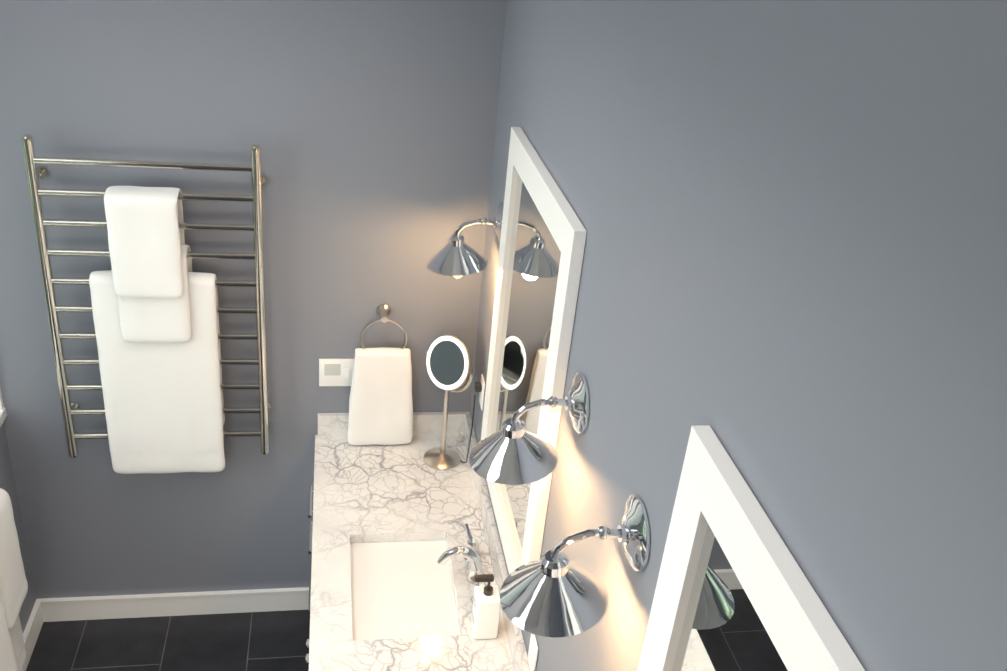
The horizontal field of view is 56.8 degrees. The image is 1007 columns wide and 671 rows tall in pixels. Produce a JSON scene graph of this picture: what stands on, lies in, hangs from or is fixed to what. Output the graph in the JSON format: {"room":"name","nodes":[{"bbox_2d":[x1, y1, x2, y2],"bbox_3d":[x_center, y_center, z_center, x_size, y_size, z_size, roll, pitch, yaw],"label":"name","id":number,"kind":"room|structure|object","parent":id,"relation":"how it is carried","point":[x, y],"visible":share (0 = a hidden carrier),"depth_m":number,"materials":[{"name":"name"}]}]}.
{"room":"bathroom","nodes":[
{"label":"bathroom","id":0,"kind":"room"},
{"bbox_2d":[26,610,309,670],"bbox_3d":[-1.442,2.363,1.803,3.460,0.060,5.080,0,28,-11],"label":"floor","id":1,"kind":"structure","parent":0,"point":[263,641],"depth_m":3.84,"materials":[{"name":"tile"}]},
{"bbox_2d":[0,422,36,632],"bbox_3d":[-1.785,1.277,2.648,0.165,1.010,2.280,0,28,-11],"label":"wall","id":2,"kind":"structure","parent":1,"relation":"on","point":[7,483],"depth_m":3.59,"materials":[{"name":"grey paint"}]},
{"bbox_2d":[0,389,6,426],"bbox_3d":[-1.656,0.080,2.015,0.190,1.710,2.290,0,28,-11],"label":"wall cap","id":3,"kind":"object","parent":2,"relation":"on","point":[3,414],"visible":1,"depth_m":3.38,"materials":[{"name":"white stone"}]},
{"bbox_2d":[0,488,27,670],"bbox_3d":[-1.698,1.020,3.043,0.145,0.856,0.714,0,28,-11],"label":"towel","id":4,"kind":"object","parent":2,"relation":"attached to","point":[13,594],"visible":1,"depth_m":3.13,"materials":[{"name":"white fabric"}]},
{"bbox_2d":[23,599,42,670],"bbox_3d":[-1.735,1.672,2.872,0.020,0.115,2.280,0,28,-11],"label":"baseboard","id":5,"kind":"structure","parent":2,"relation":"attached to","point":[32,628],"depth_m":3.74,"materials":[{"name":"white wood"}]},
{"bbox_2d":[305,485,312,662],"bbox_3d":[-0.234,1.593,2.509,0.630,0.868,3.312,0,28,-11],"label":"bathroom vanity","id":6,"kind":"object","parent":1,"relation":"on","point":[310,536],"depth_m":3.51,"materials":[{"name":"white paint"}]},
{"bbox_2d":[309,435,512,670],"bbox_3d":[-0.181,1.192,2.301,0.608,0.039,3.312,0,28,-11],"label":"countertop","id":7,"kind":"structure","parent":6,"relation":"on","point":[375,491],"depth_m":3.22,"materials":[{"name":"white stone"}]},
{"bbox_2d":[349,536,460,639],"bbox_3d":[-0.333,0.885,3.042,0.354,0.158,0.504,0,28,-11],"label":"sink","id":8,"kind":"object","parent":7,"relation":"in","point":[398,591],"depth_m":3.01,"materials":[{"name":"white ceramic"}]},
{"bbox_2d":[424,335,475,469],"bbox_3d":[-0.204,0.245,3.485,0.176,0.530,0.179,0,28,-11],"label":"makeup mirror","id":9,"kind":"object","parent":7,"relation":"on","point":[449,362],"visible":1,"depth_m":3.42,"materials":[{"name":"silver metal"}]},
{"bbox_2d":[433,520,492,607],"bbox_3d":[-0.135,0.734,2.997,0.160,0.134,0.347,0,28,-11],"label":"faucet","id":10,"kind":"object","parent":7,"relation":"on","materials":[{"name":"silver metal"}]},
{"bbox_2d":[471,574,500,639],"bbox_3d":[-0.054,0.803,2.785,0.082,0.222,0.074,0,28,-11],"label":"soap dispenser","id":11,"kind":"object","parent":7,"relation":"on","point":[486,610],"visible":0.98,"depth_m":2.76,"materials":[{"name":"white"}]},
{"bbox_2d":[0,0,506,598],"bbox_3d":[-0.903,-0.862,3.020,1.990,4.600,0.100,0,28,-11],"label":"wall","id":12,"kind":"structure","parent":0,"point":[368,126],"depth_m":3.23,"materials":[{"name":"grey paint"}]},
{"bbox_2d":[21,134,270,473],"bbox_3d":[-1.198,-0.058,3.239,0.727,1.277,0.179,0,28,-11],"label":"towel rack","id":13,"kind":"object","parent":12,"relation":"attached to","point":[156,310],"visible":1,"depth_m":3.21,"materials":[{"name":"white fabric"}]},
{"bbox_2d":[40,587,308,621],"bbox_3d":[-1.341,1.143,3.960,1.159,0.115,0.020,0,28,-11],"label":"baseboard","id":14,"kind":"structure","parent":12,"relation":"attached to","point":[153,605],"depth_m":3.94,"materials":[{"name":"white wood"}]},
{"bbox_2d":[319,359,353,385],"bbox_3d":[-0.637,0.142,3.549,0.130,0.120,0.011,0,28,-11],"label":"light switch","id":15,"kind":"object","parent":12,"relation":"attached to","point":[335,372],"visible":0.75,"depth_m":3.54,"materials":[{"name":"white plastic"}]},
{"bbox_2d":[347,304,412,444],"bbox_3d":[-0.464,0.159,3.540,0.253,0.571,0.098,0,28,-11],"label":"towel ring","id":16,"kind":"object","parent":12,"relation":"attached to","point":[380,407],"visible":1,"depth_m":3.53,"materials":[{"name":"white fabric"}]},
{"bbox_2d":[347,347,412,444],"bbox_3d":[-0.468,0.233,3.559,0.253,0.422,0.062,0,28,-11],"label":"towel","id":17,"kind":"object","parent":16,"relation":"hanging from","point":[380,400],"depth_m":3.53,"materials":[{"name":"white fabric"}]},
{"bbox_2d":[317,412,464,435],"bbox_3d":[-0.443,0.353,3.695,0.578,0.102,0.020,0,28,-11],"label":"backsplash","id":18,"kind":"structure","parent":12,"relation":"attached to","point":[424,423],"depth_m":3.70,"materials":[{"name":"white stone"}]},
{"bbox_2d":[465,412,529,670],"bbox_3d":[0.115,1.132,2.323,0.020,0.102,3.312,0,28,-11],"label":"backsplash","id":19,"kind":"structure","parent":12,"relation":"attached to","point":[513,633],"depth_m":3.07,"materials":[{"name":"white stone"}]},
{"bbox_2d":[470,0,1006,670],"bbox_3d":[0.424,0.319,1.035,0.100,4.600,5.080,0,28,-11],"label":"wall","id":20,"kind":"structure","parent":0,"point":[792,218],"depth_m":1.14,"materials":[{"name":"grey paint"}]},
{"bbox_2d":[427,202,503,277],"bbox_3d":[-0.127,-0.311,3.056,0.241,0.267,0.204,0,28,-11],"label":"sconce","id":21,"kind":"object","parent":20,"relation":"attached to","point":[456,256],"visible":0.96,"depth_m":3.03,"materials":[{"name":"silver metal"}]},
{"bbox_2d":[474,374,484,410],"bbox_3d":[-0.091,0.209,3.417,0.030,0.115,0.072,0,28,-11],"label":"outlet","id":22,"kind":"object","parent":20,"relation":"attached to","point":[479,387],"visible":1,"depth_m":3.40,"materials":[{"name":"white plastic"}]},
{"bbox_2d":[469,373,588,484],"bbox_3d":[0.050,0.209,2.100,0.241,0.267,0.204,0,28,-11],"label":"sconce","id":23,"kind":"object","parent":20,"relation":"attached to","point":[513,451],"visible":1,"depth_m":2.07,"materials":[{"name":"silver metal"}]},
{"bbox_2d":[527,633,537,670],"bbox_3d":[0.079,0.874,2.551,0.008,0.115,0.072,0,28,-11],"label":"electrical outlet plate","id":24,"kind":"object","parent":20,"relation":"attached to","point":[532,653],"visible":0.92,"depth_m":2.53,"materials":[{"name":"white plastic"}]},
{"bbox_2d":[481,127,586,573],"bbox_3d":[0.049,0.091,2.681,0.028,1.170,0.830,0,28,-11],"label":"mirror","id":25,"kind":"object","parent":20,"relation":"attached to","point":[542,242],"visible":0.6,"depth_m":2.56,"materials":[{"name":"white mirror"}]},
{"bbox_2d":[500,495,649,637],"bbox_3d":[0.121,0.419,1.714,0.241,0.267,0.204,0,28,-11],"label":"sconce","id":26,"kind":"object","parent":20,"relation":"attached to","point":[555,592],"visible":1,"depth_m":1.69,"materials":[{"name":"silver metal"}]},
{"bbox_2d":[637,425,864,670],"bbox_3d":[0.304,0.841,1.303,0.028,1.170,0.810,0,28,-11],"label":"mirror","id":27,"kind":"object","parent":20,"relation":"attached to","point":[734,590],"visible":1,"depth_m":1.28,"materials":[{"name":"white mirror"}]}
]}

